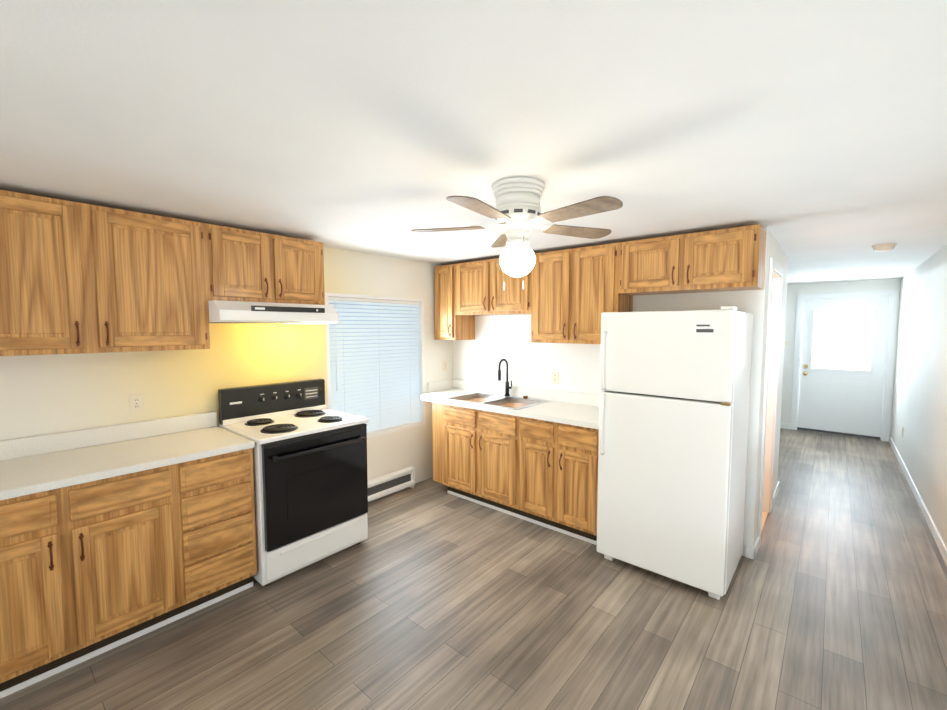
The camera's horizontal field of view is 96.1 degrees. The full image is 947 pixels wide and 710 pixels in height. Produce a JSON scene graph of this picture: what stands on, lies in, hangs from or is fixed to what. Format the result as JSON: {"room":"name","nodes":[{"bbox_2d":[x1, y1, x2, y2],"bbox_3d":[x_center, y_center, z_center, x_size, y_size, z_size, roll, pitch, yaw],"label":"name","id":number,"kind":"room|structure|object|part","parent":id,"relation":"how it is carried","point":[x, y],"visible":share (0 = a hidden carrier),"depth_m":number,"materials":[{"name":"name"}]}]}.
{"room":"kitchen","nodes":[
{"label":"kitchen","id":0,"kind":"room"},
{"bbox_2d":[0,246,452,483],"bbox_3d":[-2.054,0.303,2.763,0.120,2.305,5.720,3,5,40],"label":"wall","id":1,"kind":"structure","parent":0,"point":[47,394],"depth_m":2.97,"materials":[{"name":"paint"}]},
{"bbox_2d":[0,190,211,355],"bbox_3d":[-2.106,-0.401,2.304,0.325,0.770,1.094,3,5,40],"label":"upper cabinet","id":2,"kind":"object","parent":1,"relation":"attached to","point":[77,278],"depth_m":2.23,"materials":[{"name":"brown wood"}]},
{"bbox_2d":[129,394,143,412],"bbox_3d":[-2.082,0.299,2.629,0.008,0.114,0.070,3,5,40],"label":"electrical outlet","id":3,"kind":"object","parent":1,"relation":"attached to","point":[136,403],"visible":1,"depth_m":2.63,"materials":[{"name":"beige plastic"}]},
{"bbox_2d":[208,224,324,304],"bbox_3d":[-1.497,-0.598,3.010,0.325,0.470,0.790,3,5,40],"label":"upper cabinet","id":4,"kind":"object","parent":1,"relation":"attached to","point":[248,266],"depth_m":2.87,"materials":[{"name":"brown wood"}]},
{"bbox_2d":[208,300,337,323],"bbox_3d":[-1.431,-0.289,2.975,0.497,0.138,0.790,3,5,40],"label":"range hood","id":5,"kind":"object","parent":1,"relation":"attached to","point":[250,312],"visible":0.94,"depth_m":2.76,"materials":[{"name":"white metal"}]},
{"bbox_2d":[325,292,424,437],"bbox_3d":[-0.924,0.103,4.082,0.116,1.322,1.130,3,5,40],"label":"window","id":6,"kind":"structure","parent":1,"relation":"in","point":[421,369],"depth_m":4.15,"materials":[{"name":"white"}]},
{"bbox_2d":[328,297,420,433],"bbox_3d":[-0.907,0.104,4.068,0.050,1.257,1.062,3,5,40],"label":"window blinds","id":7,"kind":"object","parent":6,"relation":"attached to","point":[386,395],"visible":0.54,"depth_m":4.06,"materials":[{"name":"white plastic"}]},
{"bbox_2d":[443,361,446,370],"bbox_3d":[-0.314,0.121,4.702,0.008,0.114,0.070,3,5,40],"label":"outlet","id":8,"kind":"object","parent":1,"relation":"attached to","point":[444,365],"visible":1,"depth_m":4.70,"materials":[{"name":"beige plastic"}]},
{"bbox_2d":[0,428,946,709],"bbox_3d":[1.079,1.447,3.393,4.180,0.062,10.620,3,5,40],"label":"floor","id":9,"kind":"structure","parent":0,"point":[430,594],"depth_m":2.34,"materials":[{"name":"plastic"}]},
{"bbox_2d":[0,448,256,698],"bbox_3d":[-1.947,1.032,2.339,0.646,0.905,1.210,3,5,40],"label":"base cabinet","id":10,"kind":"object","parent":9,"relation":"on","point":[90,570],"visible":1,"depth_m":2.11,"materials":[{"name":"brown wood"}]},
{"bbox_2d":[0,411,254,500],"bbox_3d":[-1.953,0.507,2.308,0.631,0.142,1.217,3,5,40],"label":"countertop","id":11,"kind":"structure","parent":10,"relation":"on","point":[37,464],"depth_m":2.32,"materials":[{"name":"laminate"}]},
{"bbox_2d":[218,379,368,585],"bbox_3d":[-1.258,0.834,3.067,0.706,1.205,0.788,3,5,40],"label":"stove","id":12,"kind":"object","parent":9,"relation":"on","point":[310,477],"visible":0.98,"depth_m":2.88,"materials":[{"name":"white"}]},
{"bbox_2d":[368,466,414,501],"bbox_3d":[-0.923,1.269,3.995,0.064,0.213,0.944,3,5,40],"label":"baseboard heater","id":13,"kind":"object","parent":9,"relation":"on","point":[387,484],"visible":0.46,"depth_m":4.12,"materials":[{"name":"white metal"}]},
{"bbox_2d":[421,359,599,544],"bbox_3d":[0.335,0.715,3.930,2.041,1.326,0.646,3,5,40],"label":"sink base cabinet","id":14,"kind":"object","parent":9,"relation":"on","point":[529,454],"depth_m":3.60,"materials":[{"name":"brown wood"}]},
{"bbox_2d":[597,306,752,599],"bbox_3d":[1.367,0.569,2.923,0.780,1.752,0.763,3,5,40],"label":"refrigerator","id":15,"kind":"object","parent":9,"relation":"on","point":[673,421],"visible":1,"depth_m":2.64,"materials":[{"name":"white metal"}]},
{"bbox_2d":[761,511,767,531],"bbox_3d":[2.004,1.367,4.080,1.335,0.006,1.400,3,5,40],"label":"floor","id":16,"kind":"structure","parent":9,"relation":"on","point":[764,515],"depth_m":3.63,"materials":[{"name":"beige wood"}]},
{"bbox_2d":[0,0,946,283],"bbox_3d":[1.079,-0.904,3.237,4.180,0.040,10.620,3,5,40],"label":"ceiling","id":17,"kind":"structure","parent":0,"point":[812,134],"depth_m":1.36,"materials":[{"name":"paint"}]},
{"bbox_2d":[411,177,622,290],"bbox_3d":[0.213,-0.554,2.003,1.014,0.492,1.014,3,5,40],"label":"ceiling fan","id":18,"kind":"object","parent":17,"relation":"hanging from","point":[516,212],"visible":1,"depth_m":1.95,"materials":[{"name":"white"}]},
{"bbox_3d":[0.210,-0.455,2.040,0.170,0.162,0.170,3,5,40],"label":"ceiling fan globe","id":19,"kind":"part","parent":18,"relation":"part of","materials":[{"name":"white glass"}]},
{"bbox_2d":[871,243,896,251],"bbox_3d":[3.365,-0.878,3.489,0.150,0.046,0.150,3,5,40],"label":"smoke detector","id":20,"kind":"object","parent":17,"relation":"attached to","point":[883,247],"visible":1,"depth_m":3.45,"materials":[{"name":"beige plastic"}]},
{"bbox_2d":[453,227,769,555],"bbox_3d":[0.910,0.226,3.917,2.900,2.305,0.120,3,5,40],"label":"wall","id":21,"kind":"structure","parent":0,"point":[498,338],"depth_m":3.81,"materials":[{"name":"paint"}]},
{"bbox_2d":[552,371,558,383],"bbox_3d":[0.761,0.211,3.957,0.070,0.114,0.008,3,5,40],"label":"outlet","id":22,"kind":"object","parent":21,"relation":"attached to","point":[555,377],"visible":1,"depth_m":3.95,"materials":[{"name":"beige plastic"}]},
{"bbox_2d":[434,224,765,343],"bbox_3d":[0.763,-0.492,3.676,2.865,0.770,0.356,3,5,40],"label":"upper cabinet","id":23,"kind":"object","parent":21,"relation":"attached to","point":[568,295],"visible":0.92,"depth_m":3.36,"materials":[{"name":"brown wood"}]},
{"bbox_2d":[756,231,788,537],"bbox_3d":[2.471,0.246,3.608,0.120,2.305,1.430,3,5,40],"label":"wall","id":24,"kind":"structure","parent":0,"point":[777,253],"depth_m":3.74,"materials":[{"name":"paint"}]},
{"bbox_2d":[757,257,783,546],"bbox_3d":[2.342,0.345,3.448,0.134,2.130,0.840,3,5,40],"label":"door frame","id":25,"kind":"structure","parent":24,"relation":"attached to","point":[771,388],"depth_m":3.66,"materials":[{"name":"white wood"}]},
{"bbox_2d":[772,481,778,508],"bbox_3d":[2.857,1.329,4.035,0.018,0.088,0.610,3,5,40],"label":"baseboard","id":26,"kind":"structure","parent":24,"relation":"attached to","point":[776,490],"depth_m":4.02,"materials":[{"name":"white wood"}]},
{"bbox_2d":[781,279,900,435],"bbox_3d":[4.479,0.000,7.307,4.180,2.305,0.120,3,5,40],"label":"wall","id":27,"kind":"structure","parent":0,"point":[793,290],"depth_m":6.68,"materials":[{"name":"paint"}]},
{"bbox_2d":[780,423,789,428],"bbox_3d":[3.997,1.085,7.701,2.790,0.088,0.014,3,5,40],"label":"baseboard","id":28,"kind":"structure","parent":27,"relation":"attached to","point":[783,425],"depth_m":6.83,"materials":[{"name":"white wood"}]},
{"bbox_2d":[797,297,888,438],"bbox_3d":[5.515,0.179,6.380,0.970,2.046,0.116,3,5,40],"label":"door","id":29,"kind":"structure","parent":27,"relation":"in","point":[836,397],"depth_m":6.37,"materials":[{"name":"white"}]},
{"bbox_2d":[790,290,898,441],"bbox_3d":[5.532,0.140,6.406,1.130,2.145,0.136,3,5,40],"label":"door frame","id":30,"kind":"structure","parent":27,"relation":"attached to","point":[892,295],"depth_m":6.11,"materials":[{"name":"white wood"}]},
{"bbox_2d":[891,245,946,546],"bbox_3d":[2.627,0.353,2.003,0.120,2.305,10.620,3,5,40],"label":"wall","id":31,"kind":"structure","parent":0,"point":[919,411],"depth_m":4.01,"materials":[{"name":"paint"}]},
{"bbox_2d":[889,436,946,565],"bbox_3d":[2.537,1.460,2.074,0.014,0.088,10.500,3,5,40],"label":"baseboard","id":32,"kind":"structure","parent":31,"relation":"attached to","point":[936,535],"depth_m":3.69,"materials":[{"name":"white wood"}]}
]}

